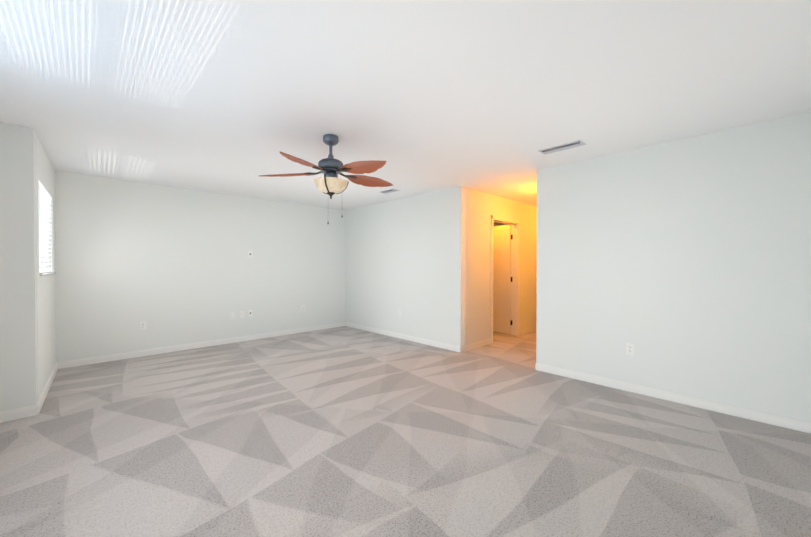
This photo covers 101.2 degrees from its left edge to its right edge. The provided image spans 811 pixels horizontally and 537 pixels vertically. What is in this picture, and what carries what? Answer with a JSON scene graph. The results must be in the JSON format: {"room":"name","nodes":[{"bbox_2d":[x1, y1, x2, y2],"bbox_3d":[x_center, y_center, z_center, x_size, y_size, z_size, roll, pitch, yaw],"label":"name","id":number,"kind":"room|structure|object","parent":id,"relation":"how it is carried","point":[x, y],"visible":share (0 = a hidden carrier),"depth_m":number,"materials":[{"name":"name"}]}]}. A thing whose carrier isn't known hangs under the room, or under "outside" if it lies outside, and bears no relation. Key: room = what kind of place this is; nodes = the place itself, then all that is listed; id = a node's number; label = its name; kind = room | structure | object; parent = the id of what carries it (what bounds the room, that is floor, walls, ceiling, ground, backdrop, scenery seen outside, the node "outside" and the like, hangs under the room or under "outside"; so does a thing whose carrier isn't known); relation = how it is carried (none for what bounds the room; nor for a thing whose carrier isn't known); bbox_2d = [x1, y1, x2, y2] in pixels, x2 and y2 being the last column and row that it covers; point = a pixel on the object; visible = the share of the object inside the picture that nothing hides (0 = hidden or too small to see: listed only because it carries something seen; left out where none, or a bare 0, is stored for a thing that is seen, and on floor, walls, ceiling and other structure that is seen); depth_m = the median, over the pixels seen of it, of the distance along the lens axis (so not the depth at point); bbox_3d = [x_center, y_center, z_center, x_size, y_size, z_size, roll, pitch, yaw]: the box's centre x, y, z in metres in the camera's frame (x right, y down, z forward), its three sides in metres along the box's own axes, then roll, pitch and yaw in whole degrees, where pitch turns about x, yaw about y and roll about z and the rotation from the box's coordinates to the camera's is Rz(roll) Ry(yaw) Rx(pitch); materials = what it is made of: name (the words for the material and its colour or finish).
{"room":"empty living room","nodes":[
{"label":"empty living room","id":0,"kind":"room"},
{"bbox_2d":[0,122,37,411],"bbox_3d":[-3.354,0.032,2.727,0.436,2.440,0.120,-1,1,-44],"label":"wall","id":1,"kind":"structure","parent":0,"point":[18,343],"depth_m":2.77,"materials":[{"name":"paint"}]},
{"bbox_2d":[0,405,35,422],"bbox_3d":[-3.254,1.209,2.742,0.287,0.085,0.014,-1,1,-44],"label":"baseboard","id":2,"kind":"structure","parent":1,"relation":"attached to","point":[29,411],"depth_m":2.77,"materials":[{"name":"white paint"}]},
{"bbox_2d":[35,133,55,399],"bbox_3d":[-3.871,0.024,3.530,0.120,2.440,1.750,0,1,-42],"label":"wall jog","id":3,"kind":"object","parent":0,"point":[46,309],"visible":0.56,"depth_m":3.37,"materials":[{"name":"paint"}]},
{"bbox_2d":[36,362,57,414],"bbox_3d":[-3.724,1.202,3.479,0.014,0.085,1.700,0,1,-42],"label":"baseboard","id":4,"kind":"structure","parent":3,"relation":"attached to","point":[40,402],"depth_m":3.26,"materials":[{"name":"white paint"}]},
{"bbox_2d":[39,181,55,275],"bbox_3d":[-3.793,-0.380,3.456,0.140,0.890,1.230,0,1,-42],"label":"window","id":5,"kind":"structure","parent":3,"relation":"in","point":[44,208],"depth_m":3.54,"materials":[{"name":"white glass"}]},
{"bbox_2d":[54,171,345,361],"bbox_3d":[-2.798,0.005,5.628,4.394,2.440,0.120,-1,1,-44],"label":"wall","id":6,"kind":"structure","parent":0,"point":[172,266],"depth_m":5.00,"materials":[{"name":"paint"}]},
{"bbox_2d":[140,321,145,329],"bbox_3d":[-3.691,0.804,4.684,0.070,0.115,0.009,-1,1,-44],"label":"outlet","id":7,"kind":"object","parent":6,"relation":"attached to","point":[142,325],"visible":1,"depth_m":4.68,"materials":[{"name":"white plastic"}]},
{"bbox_2d":[57,322,343,368],"bbox_3d":[-2.795,1.183,5.549,4.273,0.085,0.014,-1,1,-44],"label":"baseboard","id":8,"kind":"structure","parent":6,"relation":"attached to","point":[106,358],"depth_m":5.00,"materials":[{"name":"white paint"}]},
{"bbox_2d":[240,311,244,317],"bbox_3d":[-2.739,0.770,5.598,0.070,0.115,0.016,-1,1,-44],"label":"outlet","id":9,"kind":"object","parent":6,"relation":"attached to","point":[242,314],"visible":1,"depth_m":5.60,"materials":[{"name":"white plastic"}]},
{"bbox_2d":[248,310,252,316],"bbox_3d":[-2.647,0.764,5.690,0.070,0.115,0.010,-1,1,-44],"label":"outlet","id":10,"kind":"object","parent":6,"relation":"attached to","point":[250,313],"visible":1,"depth_m":5.69,"materials":[{"name":"white plastic"}]},
{"bbox_2d":[0,326,810,536],"bbox_3d":[0.486,1.284,4.696,9.280,0.100,7.240,-1,1,-44],"label":"floor","id":11,"kind":"structure","parent":0,"point":[345,431],"depth_m":2.27,"materials":[{"name":"carpet"}]},
{"bbox_2d":[0,0,810,222],"bbox_3d":[0.486,-1.256,4.672,9.280,0.100,7.240,-1,1,-44],"label":"ceiling","id":12,"kind":"structure","parent":0,"point":[237,97],"depth_m":2.14,"materials":[{"name":"paint"}]},
{"bbox_2d":[260,134,392,223],"bbox_3d":[-0.630,-0.804,3.009,1.253,0.773,1.247,-1,1,-44],"label":"fan","id":13,"kind":"object","parent":12,"relation":"hanging from","point":[330,183],"visible":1,"depth_m":2.94,"materials":[{"name":"brown wood"}]},
{"bbox_2d":[380,189,399,193],"bbox_3d":[-0.254,-1.207,5.209,0.150,0.008,0.320,-1,1,-44],"label":"ceiling vent","id":14,"kind":"object","parent":12,"relation":"in","point":[389,191],"visible":1,"depth_m":5.21,"materials":[{"name":"silver metal"}]},
{"bbox_2d":[538,140,585,154],"bbox_3d":[1.536,-1.190,3.282,0.150,0.008,0.400,-1,1,-44],"label":"ceiling vent","id":15,"kind":"object","parent":12,"relation":"in","point":[578,143],"visible":1,"depth_m":3.27,"materials":[{"name":"silver metal"}]},
{"bbox_2d":[465,187,536,344],"bbox_3d":[2.302,-0.002,6.409,4.030,2.440,0.120,-1,1,-44],"label":"wall","id":16,"kind":"structure","parent":0,"point":[482,208],"depth_m":5.37,"materials":[{"name":"paint"}]},
{"bbox_2d":[460,338,490,351],"bbox_3d":[1.105,1.187,5.172,0.813,0.085,0.014,-1,1,-44],"label":"baseboard","id":17,"kind":"structure","parent":16,"relation":"attached to","point":[464,348],"depth_m":5.14,"materials":[{"name":"white paint"}]},
{"bbox_2d":[493,225,512,333],"bbox_3d":[1.662,0.199,6.420,0.179,2.014,0.854,-1,1,-44],"label":"door","id":18,"kind":"structure","parent":16,"relation":"in","point":[502,277],"depth_m":6.25,"materials":[{"name":"white paint"}]},
{"bbox_2d":[490,215,519,342],"bbox_3d":[1.694,0.175,5.824,0.954,2.097,0.154,-1,1,-44],"label":"door frame","id":19,"kind":"structure","parent":16,"relation":"attached to","point":[515,275],"depth_m":6.08,"materials":[{"name":"white paint"}]},
{"bbox_2d":[519,326,535,334],"bbox_3d":[2.941,1.171,6.944,2.383,0.085,0.014,-1,1,-44],"label":"baseboard","id":20,"kind":"structure","parent":16,"relation":"attached to","point":[526,330],"depth_m":6.34,"materials":[{"name":"white paint"}]},
{"bbox_2d":[493,223,509,225],"bbox_3d":[2.596,-0.027,9.091,0.120,2.440,3.570,-1,1,-44],"label":"wall","id":21,"kind":"structure","parent":0,"point":[497,224],"depth_m":9.04,"materials":[{"name":"paint"}]},
{"bbox_2d":[346,112,810,421],"bbox_3d":[1.004,0.013,4.767,0.120,2.440,6.400,-1,1,-44],"label":"wall","id":22,"kind":"structure","parent":0,"point":[683,266],"depth_m":3.21,"materials":[{"name":"paint"}]},
{"bbox_2d":[344,322,459,351],"bbox_3d":[-0.218,1.180,5.947,0.014,0.085,2.940,-1,1,-44],"label":"baseboard","id":23,"kind":"structure","parent":22,"relation":"attached to","point":[388,333],"depth_m":5.68,"materials":[{"name":"white paint"}]},
{"bbox_2d":[626,343,633,354],"bbox_3d":[2.270,0.816,3.370,0.009,0.115,0.070,-1,1,-44],"label":"outlet","id":24,"kind":"object","parent":22,"relation":"attached to","point":[629,349],"visible":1,"depth_m":3.37,"materials":[{"name":"white plastic"}]},
{"bbox_2d":[536,363,810,433],"bbox_3d":[2.376,1.204,3.260,0.014,0.085,2.250,-1,1,-44],"label":"baseboard","id":25,"kind":"structure","parent":22,"relation":"attached to","point":[710,405],"depth_m":3.03,"materials":[{"name":"white paint"}]}
]}

